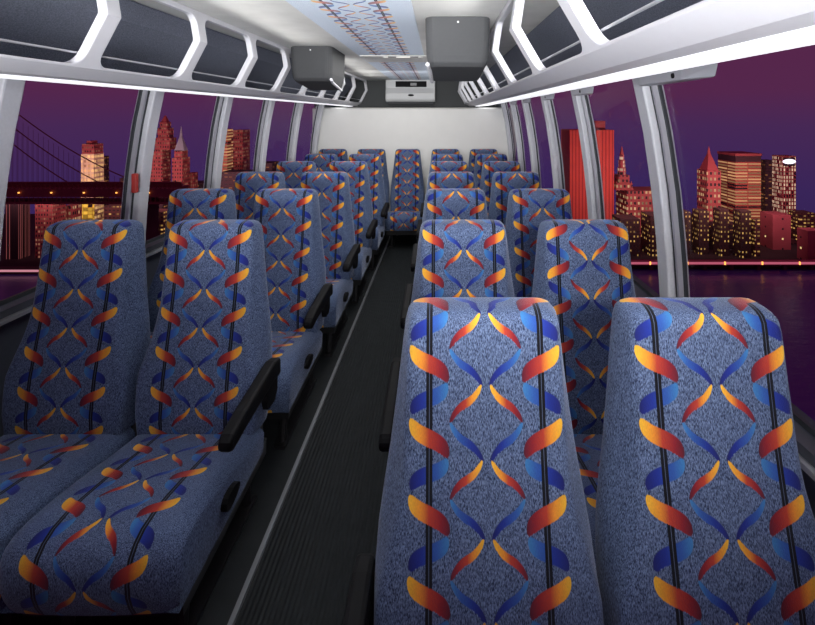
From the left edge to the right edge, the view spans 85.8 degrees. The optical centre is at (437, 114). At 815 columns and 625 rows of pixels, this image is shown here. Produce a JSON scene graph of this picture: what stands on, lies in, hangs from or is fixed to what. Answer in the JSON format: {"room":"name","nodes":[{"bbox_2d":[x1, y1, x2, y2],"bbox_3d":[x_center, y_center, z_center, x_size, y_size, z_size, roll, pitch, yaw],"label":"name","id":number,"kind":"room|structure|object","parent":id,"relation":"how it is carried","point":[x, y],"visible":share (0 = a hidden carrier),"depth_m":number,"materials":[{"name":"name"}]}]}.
{"room":"vehicle interior","nodes":[
{"label":"vehicle interior","id":0,"kind":"room"},
{"bbox_2d":[0,105,334,436],"bbox_3d":[-1.679,0.525,2.975,0.284,2.090,7.162,0,0,2],"label":"wall","id":1,"kind":"structure","parent":0,"point":[12,332],"depth_m":1.84,"materials":[{"name":"plastic"}]},
{"bbox_2d":[0,78,25,251],"bbox_3d":[-1.719,0.263,1.680,0.214,1.045,0.130,0,0,0],"label":"trim","id":2,"kind":"structure","parent":1,"relation":"attached to","point":[11,90],"depth_m":1.71,"materials":[{"name":"grey plastic"}]},
{"bbox_2d":[0,90,142,305],"bbox_3d":[-1.725,0.277,2.112,0.153,1.017,0.740,0,0,2],"label":"window","id":3,"kind":"structure","parent":1,"relation":"in","point":[135,176],"depth_m":2.45,"materials":[{"name":"clear glass"}]},
{"bbox_2d":[0,237,163,325],"bbox_3d":[-1.738,0.811,2.630,0.063,0.052,6.465,0,0,2],"label":"trim","id":4,"kind":"structure","parent":1,"relation":"attached to","point":[11,311],"depth_m":1.84,"materials":[{"name":"grey plastic"}]},
{"bbox_2d":[120,90,164,239],"bbox_3d":[-1.694,0.263,2.525,0.214,1.045,0.130,0,0,0],"label":"trim","id":5,"kind":"structure","parent":1,"relation":"attached to","point":[142,153],"depth_m":2.50,"materials":[{"name":"grey plastic"}]},
{"bbox_2d":[145,96,219,244],"bbox_3d":[-1.700,0.277,2.935,0.153,1.017,0.695,0,0,2],"label":"window","id":6,"kind":"structure","parent":1,"relation":"in","point":[218,97],"depth_m":3.27,"materials":[{"name":"clear glass"}]},
{"bbox_2d":[203,96,233,187],"bbox_3d":[-1.669,0.263,3.345,0.214,1.045,0.130,0,0,0],"label":"trim","id":7,"kind":"structure","parent":1,"relation":"attached to","point":[225,103],"depth_m":3.33,"materials":[{"name":"grey plastic"}]},
{"bbox_2d":[253,100,265,171],"bbox_3d":[-1.676,0.277,3.750,0.153,1.017,0.685,0,0,2],"label":"window","id":8,"kind":"structure","parent":1,"relation":"in","point":[264,100],"depth_m":4.08,"materials":[{"name":"clear glass"}]},
{"bbox_2d":[253,100,274,171],"bbox_3d":[-1.645,0.263,4.155,0.214,1.045,0.130,0,0,0],"label":"trim","id":9,"kind":"structure","parent":1,"relation":"attached to","point":[269,104],"depth_m":4.13,"materials":[{"name":"grey plastic"}]},
{"bbox_2d":[287,102,296,160],"bbox_3d":[-1.651,0.277,4.565,0.153,1.017,0.695,0,0,2],"label":"window","id":10,"kind":"structure","parent":1,"relation":"in","point":[295,102],"depth_m":4.90,"materials":[{"name":"clear glass"}]},
{"bbox_2d":[286,102,303,160],"bbox_3d":[-1.621,0.263,4.975,0.214,1.045,0.130,0,0,0],"label":"trim","id":11,"kind":"structure","parent":1,"relation":"attached to","point":[299,106],"depth_m":4.96,"materials":[{"name":"grey plastic"}]},
{"bbox_2d":[310,104,318,153],"bbox_3d":[-1.627,0.277,5.385,0.153,1.017,0.695,0,0,2],"label":"window","id":12,"kind":"structure","parent":1,"relation":"in","point":[318,104],"depth_m":5.72,"materials":[{"name":"clear glass"}]},
{"bbox_2d":[310,104,323,153],"bbox_3d":[-1.596,0.263,5.795,0.214,1.045,0.130,0,0,0],"label":"trim","id":13,"kind":"structure","parent":1,"relation":"attached to","point":[320,107],"depth_m":5.78,"materials":[{"name":"grey plastic"}]},
{"bbox_2d":[0,231,415,624],"bbox_3d":[-0.425,1.600,2.975,2.950,0.060,7.150,0,0,0],"label":"floor","id":14,"kind":"structure","parent":0,"point":[329,514],"depth_m":1.82,"materials":[{"name":"rubber"}]},
{"bbox_2d":[0,219,149,624],"bbox_3d":[-1.449,1.008,1.520,0.493,1.123,0.763,0,0,0],"label":"seat","id":15,"kind":"object","parent":14,"relation":"on","point":[69,391],"visible":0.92,"depth_m":1.70,"materials":[{"name":"fabric"}]},
{"bbox_2d":[0,427,134,561],"bbox_3d":[-1.449,1.237,1.440,0.490,0.203,0.602,0,0,0],"label":"seat cushion","id":16,"kind":"object","parent":15,"relation":"on","point":[37,464],"depth_m":1.50,"materials":[{"name":"fabric"}]},
{"bbox_2d":[0,219,280,624],"bbox_3d":[-0.914,1.008,1.520,0.539,1.123,0.763,0,0,0],"label":"seat","id":17,"kind":"object","parent":14,"relation":"on","point":[154,527],"visible":1,"depth_m":1.47,"materials":[{"name":"fabric"}]},
{"bbox_2d":[0,428,263,615],"bbox_3d":[-0.936,1.237,1.440,0.490,0.203,0.602,0,0,0],"label":"seat cushion","id":18,"kind":"object","parent":17,"relation":"on","point":[134,535],"depth_m":1.22,"materials":[{"name":"fabric"}]},
{"bbox_2d":[148,188,236,340],"bbox_3d":[-1.422,1.008,2.311,0.493,1.123,0.763,0,0,0],"label":"seat","id":19,"kind":"object","parent":14,"relation":"on","point":[185,203],"visible":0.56,"depth_m":2.56,"materials":[{"name":"fabric"}]},
{"bbox_2d":[234,172,285,219],"bbox_3d":[-1.395,1.008,3.100,0.493,1.123,0.763,0,0,0],"label":"seat","id":20,"kind":"object","parent":14,"relation":"on","point":[247,184],"visible":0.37,"depth_m":3.35,"materials":[{"name":"fabric"}]},
{"bbox_2d":[253,188,332,449],"bbox_3d":[-0.890,1.008,2.311,0.539,1.123,0.763,0,0,0],"label":"seat","id":21,"kind":"object","parent":14,"relation":"on","point":[299,294],"visible":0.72,"depth_m":2.49,"materials":[{"name":"fabric"}]},
{"bbox_2d":[268,330,322,412],"bbox_3d":[-0.913,1.237,2.230,0.490,0.203,0.602,0,0,0],"label":"seat cushion","id":22,"kind":"object","parent":21,"relation":"on","point":[297,350],"depth_m":2.14,"materials":[{"name":"fabric"}]},
{"bbox_2d":[276,161,316,187],"bbox_3d":[-1.369,1.008,3.890,0.493,1.123,0.763,0,0,0],"label":"seat","id":23,"kind":"object","parent":14,"relation":"on","point":[292,171],"visible":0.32,"depth_m":4.15,"materials":[{"name":"fabric"}]},
{"bbox_2d":[227,236,389,624],"bbox_3d":[-0.631,1.566,2.680,0.022,0.008,6.540,0,0,0],"label":"trim","id":24,"kind":"structure","parent":14,"relation":"attached to","point":[239,603],"depth_m":1.84,"materials":[{"name":"silver metal"}]},
{"bbox_2d":[304,154,337,171],"bbox_3d":[-1.342,1.008,4.681,0.493,1.123,0.763,0,0,0],"label":"seat","id":25,"kind":"object","parent":14,"relation":"on","point":[322,161],"visible":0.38,"depth_m":4.94,"materials":[{"name":"fabric"}]},
{"bbox_2d":[300,172,360,356],"bbox_3d":[-0.866,1.008,3.100,0.539,1.123,0.763,0,0,0],"label":"seat","id":26,"kind":"object","parent":14,"relation":"on","point":[341,252],"visible":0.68,"depth_m":3.29,"materials":[{"name":"fabric"}]},
{"bbox_2d":[322,279,352,326],"bbox_3d":[-0.889,1.237,3.020,0.490,0.203,0.602,0,0,0],"label":"seat cushion","id":27,"kind":"object","parent":26,"relation":"on","point":[342,288],"depth_m":2.89,"materials":[{"name":"fabric"}]},
{"bbox_2d":[319,149,347,160],"bbox_3d":[-1.378,1.008,5.401,0.493,1.123,0.763,0,0,0],"label":"seat","id":28,"kind":"object","parent":14,"relation":"on","point":[341,154],"visible":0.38,"depth_m":5.67,"materials":[{"name":"fabric"}]},
{"bbox_2d":[329,161,377,303],"bbox_3d":[-0.843,1.008,3.890,0.539,1.123,0.763,0,0,0],"label":"seat","id":29,"kind":"object","parent":14,"relation":"on","point":[365,226],"visible":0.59,"depth_m":4.09,"materials":[{"name":"fabric"}]},
{"bbox_2d":[351,247,371,279],"bbox_3d":[-0.865,1.237,3.810,0.490,0.203,0.602,0,0,0],"label":"seat cushion","id":30,"kind":"object","parent":29,"relation":"on","point":[365,255],"depth_m":3.64,"materials":[{"name":"fabric"}]},
{"bbox_2d":[348,154,388,269],"bbox_3d":[-0.819,1.008,4.681,0.539,1.123,0.763,0,0,0],"label":"seat","id":31,"kind":"object","parent":14,"relation":"on","point":[380,207],"visible":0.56,"depth_m":4.88,"materials":[{"name":"fabric"}]},
{"bbox_2d":[370,225,384,249],"bbox_3d":[-0.842,1.237,4.600,0.490,0.203,0.602,0,0,0],"label":"seat cushion","id":32,"kind":"object","parent":31,"relation":"on","point":[380,229],"depth_m":4.40,"materials":[{"name":"fabric"}]},
{"bbox_2d":[357,149,389,247],"bbox_3d":[-0.874,1.008,5.401,0.493,1.123,0.763,0,0,0],"label":"seat","id":33,"kind":"object","parent":14,"relation":"on","point":[381,152],"visible":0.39,"depth_m":5.66,"materials":[{"name":"fabric"}]},
{"bbox_2d":[385,149,424,247],"bbox_3d":[-0.397,1.008,5.401,0.444,1.123,0.763,0,0,0],"label":"seat","id":34,"kind":"object","parent":14,"relation":"on","point":[407,194],"visible":0.9,"depth_m":5.57,"materials":[{"name":"fabric"}]},
{"bbox_2d":[385,211,422,230],"bbox_3d":[-0.397,1.237,5.320,0.441,0.203,0.602,0,0,0],"label":"seat cushion","id":35,"kind":"object","parent":34,"relation":"on","point":[396,220],"depth_m":5.03,"materials":[{"name":"fabric"}]},
{"bbox_2d":[420,154,462,216],"bbox_3d":[0.082,1.008,4.681,0.539,1.123,0.763,0,0,0],"label":"seat","id":36,"kind":"object","parent":14,"relation":"on","point":[435,157],"visible":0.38,"depth_m":4.94,"materials":[{"name":"fabric"}]},
{"bbox_2d":[416,161,467,238],"bbox_3d":[0.082,1.008,3.890,0.539,1.123,0.763,0,0,0],"label":"seat","id":37,"kind":"object","parent":14,"relation":"on","point":[435,166],"visible":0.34,"depth_m":4.15,"materials":[{"name":"fabric"}]},
{"bbox_2d":[410,172,475,271],"bbox_3d":[0.082,1.008,3.100,0.539,1.123,0.763,0,0,0],"label":"seat","id":38,"kind":"object","parent":14,"relation":"on","point":[435,179],"visible":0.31,"depth_m":3.36,"materials":[{"name":"fabric"}]},
{"bbox_2d":[400,188,487,328],"bbox_3d":[0.082,1.008,2.311,0.539,1.123,0.763,0,0,0],"label":"seat","id":39,"kind":"object","parent":14,"relation":"on","point":[439,203],"visible":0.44,"depth_m":2.57,"materials":[{"name":"fabric"}]},
{"bbox_2d":[430,149,459,163],"bbox_3d":[0.100,1.008,5.401,0.493,1.123,0.763,0,0,0],"label":"seat","id":40,"kind":"object","parent":14,"relation":"on","point":[434,151],"visible":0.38,"depth_m":5.67,"materials":[{"name":"fabric"}]},
{"bbox_2d":[378,219,513,451],"bbox_3d":[0.082,1.008,1.520,0.539,1.123,0.763,0,0,0],"label":"seat","id":41,"kind":"object","parent":14,"relation":"on","point":[456,257],"visible":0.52,"depth_m":1.77,"materials":[{"name":"fabric"}]},
{"bbox_2d":[342,297,603,624],"bbox_3d":[0.082,1.008,0.719,0.539,1.123,0.763,0,0,0],"label":"seat","id":42,"kind":"object","parent":14,"relation":"on","point":[483,517],"visible":1,"depth_m":0.94,"materials":[{"name":"fabric"}]},
{"bbox_2d":[468,149,497,173],"bbox_3d":[0.600,1.008,5.401,0.493,1.123,0.763,0,0,0],"label":"seat","id":43,"kind":"object","parent":14,"relation":"on","point":[473,152],"visible":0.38,"depth_m":5.66,"materials":[{"name":"fabric"}]},
{"bbox_2d":[474,154,507,188],"bbox_3d":[0.612,1.008,4.681,0.493,1.123,0.763,0,0,0],"label":"seat","id":44,"kind":"object","parent":14,"relation":"on","point":[480,159],"visible":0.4,"depth_m":4.94,"materials":[{"name":"fabric"}]},
{"bbox_2d":[480,161,520,212],"bbox_3d":[0.612,1.008,3.890,0.493,1.123,0.763,0,0,0],"label":"seat","id":45,"kind":"object","parent":14,"relation":"on","point":[489,168],"visible":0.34,"depth_m":4.15,"materials":[{"name":"fabric"}]},
{"bbox_2d":[488,172,540,225],"bbox_3d":[0.612,1.008,3.100,0.493,1.123,0.763,0,0,0],"label":"seat","id":46,"kind":"object","parent":14,"relation":"on","point":[503,183],"visible":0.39,"depth_m":3.36,"materials":[{"name":"fabric"}]},
{"bbox_2d":[505,188,572,296],"bbox_3d":[0.612,1.008,2.311,0.493,1.123,0.763,0,0,0],"label":"seat","id":47,"kind":"object","parent":14,"relation":"on","point":[527,208],"visible":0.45,"depth_m":2.56,"materials":[{"name":"fabric"}]},
{"bbox_2d":[532,219,635,564],"bbox_3d":[0.612,1.008,1.520,0.493,1.123,0.763,0,0,0],"label":"seat","id":48,"kind":"object","parent":14,"relation":"on","point":[583,268],"visible":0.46,"depth_m":1.74,"materials":[{"name":"fabric"}]},
{"bbox_2d":[574,434,602,564],"bbox_3d":[0.612,1.237,1.440,0.490,0.203,0.602,0,0,0],"label":"seat cushion","id":49,"kind":"object","parent":48,"relation":"on","point":[588,446],"depth_m":1.45,"materials":[{"name":"fabric"}]},
{"bbox_2d":[595,297,814,624],"bbox_3d":[0.612,1.008,0.719,0.493,1.123,0.763,0,0,0],"label":"seat","id":50,"kind":"object","parent":14,"relation":"on","point":[704,514],"visible":0.98,"depth_m":0.94,"materials":[{"name":"fabric"}]},
{"bbox_2d":[131,0,559,79],"bbox_3d":[-0.425,-0.545,2.975,2.950,0.050,7.150,0,0,0],"label":"ceiling","id":51,"kind":"structure","parent":0,"point":[279,22],"depth_m":2.35,"materials":[{"name":"plastic"}]},
{"bbox_2d":[0,0,367,106],"bbox_3d":[-1.365,-0.324,3.475,0.461,0.396,6.067,0,0,2],"label":"luggage rack","id":52,"kind":"object","parent":51,"relation":"attached to","point":[128,44],"visible":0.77,"depth_m":2.08,"materials":[{"name":"white"}]},
{"bbox_2d":[291,46,344,91],"bbox_3d":[-0.961,-0.359,3.543,0.322,0.321,0.514,0,0,0],"label":"housing","id":53,"kind":"object","parent":51,"relation":"hanging from","point":[313,67],"visible":1,"depth_m":3.31,"materials":[{"name":"grey plastic"}]},
{"bbox_2d":[285,0,429,79],"bbox_3d":[-0.404,-0.517,2.935,0.564,0.006,7.030,0,0,0],"label":"ceiling panel","id":54,"kind":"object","parent":51,"relation":"attached to","point":[366,27],"depth_m":2.60,"materials":[{"name":"fabric"}]},
{"bbox_2d":[360,55,426,61],"bbox_3d":[-0.385,-0.504,3.950,0.570,0.020,0.420,0,0,0],"label":"ceiling hatch","id":55,"kind":"object","parent":51,"relation":"attached to","point":[369,58],"visible":0.91,"depth_m":3.82,"materials":[{"name":"white plastic"}]},
{"bbox_2d":[384,57,423,59],"bbox_3d":[-0.300,-0.499,3.843,0.340,0.010,0.174,0,0,0],"label":"vent","id":56,"kind":"object","parent":55,"relation":"attached to","point":[385,58],"depth_m":3.82,"materials":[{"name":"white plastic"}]},
{"bbox_2d":[425,16,489,82],"bbox_3d":[0.105,-0.359,2.548,0.347,0.321,0.504,0,0,0],"label":"housing","id":57,"kind":"object","parent":51,"relation":"hanging from","point":[457,47],"visible":1,"depth_m":2.31,"materials":[{"name":"grey plastic"}]},
{"bbox_2d":[314,80,507,107],"bbox_3d":[-0.400,0.525,6.570,2.900,2.090,0.060,0,0,0],"label":"wall","id":58,"kind":"structure","parent":0,"point":[447,95],"depth_m":6.54,"materials":[{"name":"grey"}]},
{"bbox_2d":[385,80,434,104],"bbox_3d":[-0.400,-0.335,6.410,0.720,0.360,0.240,0,0,0],"label":"air conditioner","id":59,"kind":"object","parent":58,"relation":"attached to","point":[398,92],"visible":0.92,"depth_m":6.32,"materials":[{"name":"grey"}]},
{"bbox_2d":[388,102,433,104],"bbox_3d":[-0.395,-0.172,6.397,0.670,0.035,0.165,0,0,0],"label":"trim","id":60,"kind":"structure","parent":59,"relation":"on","point":[390,103],"depth_m":6.32,"materials":[{"name":"grey plastic"}]},
{"bbox_2d":[313,108,515,211],"bbox_3d":[-0.321,0.734,6.240,2.762,1.672,0.620,0,0,0],"label":"wall","id":61,"kind":"structure","parent":0,"point":[351,130],"depth_m":5.97,"materials":[{"name":"plastic"}]},
{"bbox_2d":[497,103,814,517],"bbox_3d":[0.928,0.525,2.975,0.284,2.090,7.150,0,0,0],"label":"wall","id":62,"kind":"structure","parent":0,"point":[809,483],"depth_m":1.21,"materials":[{"name":"plastic"}]},
{"bbox_2d":[501,102,514,160],"bbox_3d":[0.932,0.305,5.865,0.216,1.130,0.130,0,0,0],"label":"trim","id":63,"kind":"structure","parent":62,"relation":"attached to","point":[507,127],"depth_m":5.84,"materials":[{"name":"grey plastic"}]},
{"bbox_2d":[505,102,513,160],"bbox_3d":[0.951,0.319,5.510,0.158,1.102,0.580,0,0,0],"label":"window","id":64,"kind":"structure","parent":62,"relation":"in","point":[505,102],"depth_m":5.79,"materials":[{"name":"clear glass"}]},
{"bbox_2d":[510,104,525,171],"bbox_3d":[0.932,0.305,5.155,0.216,1.130,0.130,0,0,0],"label":"trim","id":65,"kind":"structure","parent":62,"relation":"attached to","point":[513,108],"depth_m":5.14,"materials":[{"name":"grey plastic"}]},
{"bbox_2d":[515,105,524,171],"bbox_3d":[0.951,0.319,4.785,0.158,1.102,0.610,0,0,0],"label":"window","id":66,"kind":"structure","parent":62,"relation":"in","point":[515,105],"depth_m":5.08,"materials":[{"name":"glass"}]},
{"bbox_2d":[522,102,541,187],"bbox_3d":[0.932,0.305,4.415,0.216,1.130,0.130,0,0,0],"label":"trim","id":67,"kind":"structure","parent":62,"relation":"attached to","point":[532,147],"depth_m":4.39,"materials":[{"name":"grey plastic"}]},
{"bbox_2d":[528,103,540,186],"bbox_3d":[0.951,0.319,3.995,0.158,1.102,0.710,0,0,0],"label":"window","id":68,"kind":"structure","parent":62,"relation":"in","point":[528,103],"depth_m":4.34,"materials":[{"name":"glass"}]},
{"bbox_2d":[540,96,564,188],"bbox_3d":[0.932,0.305,3.575,0.216,1.130,0.130,0,0,0],"label":"trim","id":69,"kind":"structure","parent":62,"relation":"attached to","point":[551,131],"depth_m":3.56,"materials":[{"name":"grey plastic"}]},
{"bbox_2d":[550,100,563,188],"bbox_3d":[0.951,0.319,3.171,0.158,1.102,0.722,0,0,0],"label":"window","id":70,"kind":"structure","parent":62,"relation":"in","point":[555,158],"depth_m":3.50,"materials":[{"name":"clear glass"}]},
{"bbox_2d":[570,90,604,218],"bbox_3d":[0.932,0.305,2.745,0.216,1.130,0.130,0,0,0],"label":"trim","id":71,"kind":"structure","parent":62,"relation":"attached to","point":[579,102],"depth_m":2.73,"materials":[{"name":"grey plastic"}]},
{"bbox_2d":[584,95,656,296],"bbox_3d":[0.951,0.319,2.300,0.158,1.102,0.760,0,0,0],"label":"window","id":72,"kind":"structure","parent":62,"relation":"in","point":[635,281],"depth_m":2.67,"materials":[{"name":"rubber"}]},
{"bbox_2d":[458,0,814,105],"bbox_3d":[0.598,-0.321,3.185,0.607,0.402,6.630,0,0,0],"label":"luggage rack","id":73,"kind":"object","parent":62,"relation":"attached to","point":[581,43],"depth_m":1.20,"materials":[{"name":"white"}]},
{"bbox_2d":[632,78,689,296],"bbox_3d":[0.932,0.305,1.855,0.216,1.130,0.130,0,0,0],"label":"window pillar","id":74,"kind":"structure","parent":62,"relation":"attached to","point":[669,257],"depth_m":1.83,"materials":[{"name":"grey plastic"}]},
{"bbox_2d":[634,284,814,480],"bbox_3d":[0.979,0.896,2.665,0.062,0.052,6.530,0,0,0],"label":"trim","id":75,"kind":"structure","parent":62,"relation":"attached to","point":[805,442],"depth_m":1.15,"materials":[{"name":"grey plastic"}]},
{"bbox_2d":[657,85,814,436],"bbox_3d":[0.951,0.319,1.370,0.158,1.102,0.840,0,0,0],"label":"window","id":76,"kind":"structure","parent":62,"relation":"in","point":[800,420],"depth_m":1.78,"materials":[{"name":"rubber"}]},
{"label":"outside","id":77,"kind":"structure","parent":0,"visible":0},
{"bbox_2d":[0,269,814,420],"bbox_3d":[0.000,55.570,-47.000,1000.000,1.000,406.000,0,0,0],"label":"water","id":78,"kind":"structure","parent":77,"point":[789,294],"depth_m":134.83,"materials":[{"name":"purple liquid"}]},
{"bbox_2d":[0,266,38,273],"bbox_3d":[-115.064,54.270,153.150,100.206,1.600,4.700,0,0,0],"label":"quay","id":79,"kind":"object","parent":78,"relation":"on","point":[3,269],"visible":0.02,"depth_m":152.37,"materials":[{"name":"stone"}]},
{"bbox_2d":[0,270,38,271],"bbox_3d":[-115.064,53.820,150.900,100.206,0.700,0.200,0,0,0],"label":"light","id":80,"kind":"object","parent":79,"relation":"attached to","point":[0,270],"depth_m":150.82,"materials":[{"name":"pink"}]},
{"bbox_2d":[5,114,188,240],"bbox_3d":[-126.255,18.725,142.000,86.116,72.690,10.000,0,0,0],"label":"suspension bridge","id":81,"kind":"structure","parent":78,"relation":"on","point":[66,192],"depth_m":137.99,"materials":[{"name":"metal"}]},
{"bbox_2d":[631,260,814,269],"bbox_3d":[111.014,53.970,155.810,116.403,4.200,3.380,0,0,0],"label":"pier","id":82,"kind":"structure","parent":78,"relation":"in","point":[757,264],"depth_m":155.00,"materials":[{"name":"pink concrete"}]},
{"bbox_2d":[631,262,814,263],"bbox_3d":[111.014,52.370,154.450,116.403,0.800,0.100,0,0,0],"label":"light","id":83,"kind":"object","parent":82,"relation":"attached to","point":[631,262],"depth_m":154.39,"materials":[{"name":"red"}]},
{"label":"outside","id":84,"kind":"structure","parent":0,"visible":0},
{"bbox_2d":[0,214,814,268],"bbox_3d":[0.000,55.670,198.000,560.000,2.800,84.000,0,0,0],"label":"shore","id":85,"kind":"structure","parent":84,"point":[766,253],"depth_m":166.41,"materials":[{"name":"black"}]},
{"bbox_2d":[5,204,29,258],"bbox_3d":[-160.265,43.698,166.617,5.458,21.144,4.233,0,0,0],"label":"block","id":86,"kind":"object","parent":85,"relation":"on","point":[17,216],"visible":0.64,"depth_m":164.51,"materials":[{"name":"concrete"}]},
{"bbox_2d":[35,204,65,257],"bbox_3d":[-149.670,43.849,168.905,6.830,20.842,5.810,0,0,0],"label":"block","id":87,"kind":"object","parent":85,"relation":"on","point":[46,215],"visible":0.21,"depth_m":166.00,"materials":[{"name":"brick"}]},
{"bbox_2d":[66,204,81,219],"bbox_3d":[-147.542,45.304,176.456,4.401,17.933,3.911,0,0,0],"label":"block","id":88,"kind":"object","parent":85,"relation":"on","point":[73,211],"visible":0.29,"depth_m":174.74,"materials":[{"name":"stone"}]},
{"bbox_2d":[81,140,103,218],"bbox_3d":[-149.111,32.668,188.609,5.718,43.204,5.541,0,0,0],"label":"skyscraper","id":89,"kind":"structure","parent":85,"relation":"on","point":[92,150],"depth_m":186.14,"materials":[{"name":"brick"}]},
{"bbox_2d":[104,156,108,205],"bbox_3d":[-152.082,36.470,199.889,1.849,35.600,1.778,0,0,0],"label":"office building","id":90,"kind":"structure","parent":85,"relation":"on","point":[106,158],"depth_m":199.26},
{"bbox_2d":[104,204,120,218],"bbox_3d":[-129.669,45.720,182.500,13.517,17.100,8.000,0,0,0],"label":"block","id":91,"kind":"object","parent":85,"relation":"on","point":[112,211],"visible":0.07,"depth_m":178.49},
{"bbox_2d":[150,115,175,181],"bbox_3d":[-120.978,27.244,193.138,8.478,54.053,6.276,0,0,0],"label":"skyscraper","id":92,"kind":"structure","parent":85,"relation":"on","point":[165,141],"depth_m":190.60,"materials":[{"name":"brick"}]},
{"bbox_2d":[159,209,167,234],"bbox_3d":[-103.110,44.892,162.779,4.672,18.755,5.558,0,0,0],"label":"block","id":93,"kind":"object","parent":85,"relation":"on","point":[162,212],"visible":0.21,"depth_m":160.43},
{"bbox_2d":[172,127,189,187],"bbox_3d":[-111.592,29.489,189.850,4.468,49.563,5.701,0,0,0],"label":"skyscraper","id":94,"kind":"structure","parent":85,"relation":"on","point":[181,161],"depth_m":188.02,"materials":[{"name":"concrete"}]},
{"bbox_2d":[190,172,197,187],"bbox_3d":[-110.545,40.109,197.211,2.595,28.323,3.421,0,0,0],"label":"block","id":95,"kind":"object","parent":85,"relation":"on","point":[193,175],"visible":0.29,"depth_m":196.08,"materials":[{"name":"concrete"}]},
{"bbox_2d":[220,129,232,187],"bbox_3d":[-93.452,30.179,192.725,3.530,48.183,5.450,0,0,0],"label":"skyscraper","id":96,"kind":"structure","parent":85,"relation":"on","point":[228,151],"depth_m":191.26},
{"bbox_2d":[221,170,252,190],"bbox_3d":[-82.549,38.874,184.000,13.666,30.792,8.000,0,0,0],"label":"block","id":97,"kind":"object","parent":85,"relation":"on","point":[228,177],"visible":0.14,"depth_m":180.02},
{"bbox_2d":[233,129,249,169],"bbox_3d":[-91.794,30.576,204.307,4.524,47.388,7.615,0,0,0],"label":"skyscraper","id":98,"kind":"structure","parent":85,"relation":"on","point":[241,138],"depth_m":200.49,"materials":[{"name":"brick"}]},
{"bbox_2d":[265,161,278,171],"bbox_3d":[-74.138,37.487,192.500,5.285,33.565,8.000,0,0,0],"label":"block","id":99,"kind":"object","parent":85,"relation":"on","point":[270,166],"visible":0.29,"depth_m":188.80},
{"bbox_2d":[561,121,613,219],"bbox_3d":[69.023,28.481,203.000,19.831,51.579,14.000,0,0,0],"label":"skyscraper","id":100,"kind":"structure","parent":85,"relation":"on","point":[573,166],"depth_m":195.99,"materials":[{"name":"red"}]},
{"bbox_2d":[612,214,639,255],"bbox_3d":[73.867,47.126,172.000,7.579,14.288,8.000,0,0,0],"label":"apartment block","id":101,"kind":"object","parent":85,"relation":"on","point":[632,223],"visible":0.64,"depth_m":168.00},
{"bbox_2d":[614,146,652,236],"bbox_3d":[90.240,34.256,200.500,20.696,40.027,12.000,0,0,0],"label":"building","id":102,"kind":"structure","parent":85,"relation":"on","point":[631,200],"depth_m":196.51,"materials":[{"name":"concrete"}]},
{"bbox_2d":[641,211,656,255],"bbox_3d":[85.089,46.549,172.000,6.664,15.442,8.000,0,0,0],"label":"apartment block","id":103,"kind":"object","parent":85,"relation":"on","point":[648,235],"visible":0.5,"depth_m":170.13,"materials":[{"name":"concrete"}]},
{"bbox_2d":[683,209,690,254],"bbox_3d":[96.278,46.002,172.899,4.287,16.535,5.797,0,0,0],"label":"apartment block","id":104,"kind":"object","parent":85,"relation":"on","point":[687,214],"visible":0.21,"depth_m":169.98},
{"bbox_2d":[692,208,708,254],"bbox_3d":[103.505,45.808,172.389,3.836,16.924,4.779,0,0,0],"label":"apartment block","id":105,"kind":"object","parent":85,"relation":"on","point":[700,217],"visible":1,"depth_m":169.98,"materials":[{"name":"concrete"}]},
{"bbox_2d":[697,147,720,220],"bbox_3d":[117.491,33.945,189.619,5.925,40.650,7.239,0,0,0],"label":"skyscraper","id":106,"kind":"structure","parent":85,"relation":"on","point":[708,174],"depth_m":186.42,"materials":[{"name":"concrete"}]},
{"bbox_2d":[713,207,728,255],"bbox_3d":[110.088,45.300,170.053,3.568,17.940,4.105,0,0,0],"label":"apartment block","id":107,"kind":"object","parent":85,"relation":"on","point":[720,214],"visible":1,"depth_m":168.00,"materials":[{"name":"concrete"}]},
{"bbox_2d":[709,221,732,248],"bbox_3d":[116.100,49.349,179.500,13.366,9.842,6.000,0,0,0],"label":"apartment block","id":108,"kind":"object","parent":85,"relation":"on","point":[710,222],"visible":0.14,"depth_m":176.50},
{"bbox_2d":[717,151,761,221],"bbox_3d":[136.311,35.593,198.000,11.804,37.355,12.400,0,0,0],"label":"office building","id":109,"kind":"structure","parent":85,"relation":"on","point":[740,170],"depth_m":192.01,"materials":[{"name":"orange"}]},
{"bbox_2d":[733,209,750,257],"bbox_3d":[116.914,45.368,168.127,3.966,17.803,4.254,0,0,0],"label":"apartment block","id":110,"kind":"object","parent":85,"relation":"on","point":[741,217],"visible":1,"depth_m":166.00,"materials":[{"name":"concrete"}]},
{"bbox_2d":[751,219,759,255],"bbox_3d":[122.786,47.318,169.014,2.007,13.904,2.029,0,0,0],"label":"building","id":111,"kind":"structure","parent":85,"relation":"on","point":[755,223],"depth_m":168.00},
{"bbox_2d":[761,159,771,210],"bbox_3d":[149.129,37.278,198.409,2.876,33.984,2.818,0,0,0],"label":"office building","id":112,"kind":"structure","parent":85,"relation":"on","point":[766,165],"depth_m":196.99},
{"bbox_2d":[760,211,790,249],"bbox_3d":[138.506,47.272,179.500,7.327,13.995,7.000,0,0,0],"label":"building","id":113,"kind":"structure","parent":85,"relation":"on","point":[775,226],"depth_m":175.98,"materials":[{"name":"concrete"}]},
{"bbox_2d":[772,155,795,213],"bbox_3d":[158.651,36.400,200.376,6.291,35.740,6.169,0,0,0],"label":"skyscraper","id":114,"kind":"structure","parent":85,"relation":"on","point":[783,166],"depth_m":197.52,"materials":[{"name":"pink"}]},
{"bbox_2d":[789,210,814,239],"bbox_3d":[158.944,48.215,190.924,6.488,12.110,5.849,0,0,0],"label":"building","id":115,"kind":"structure","parent":85,"relation":"on","point":[799,218],"depth_m":188.75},
{"bbox_2d":[797,228,814,259],"bbox_3d":[139.291,48.503,163.500,5.840,11.533,5.000,0,0,0],"label":"building","id":116,"kind":"structure","parent":85,"relation":"on","point":[805,236],"depth_m":162.16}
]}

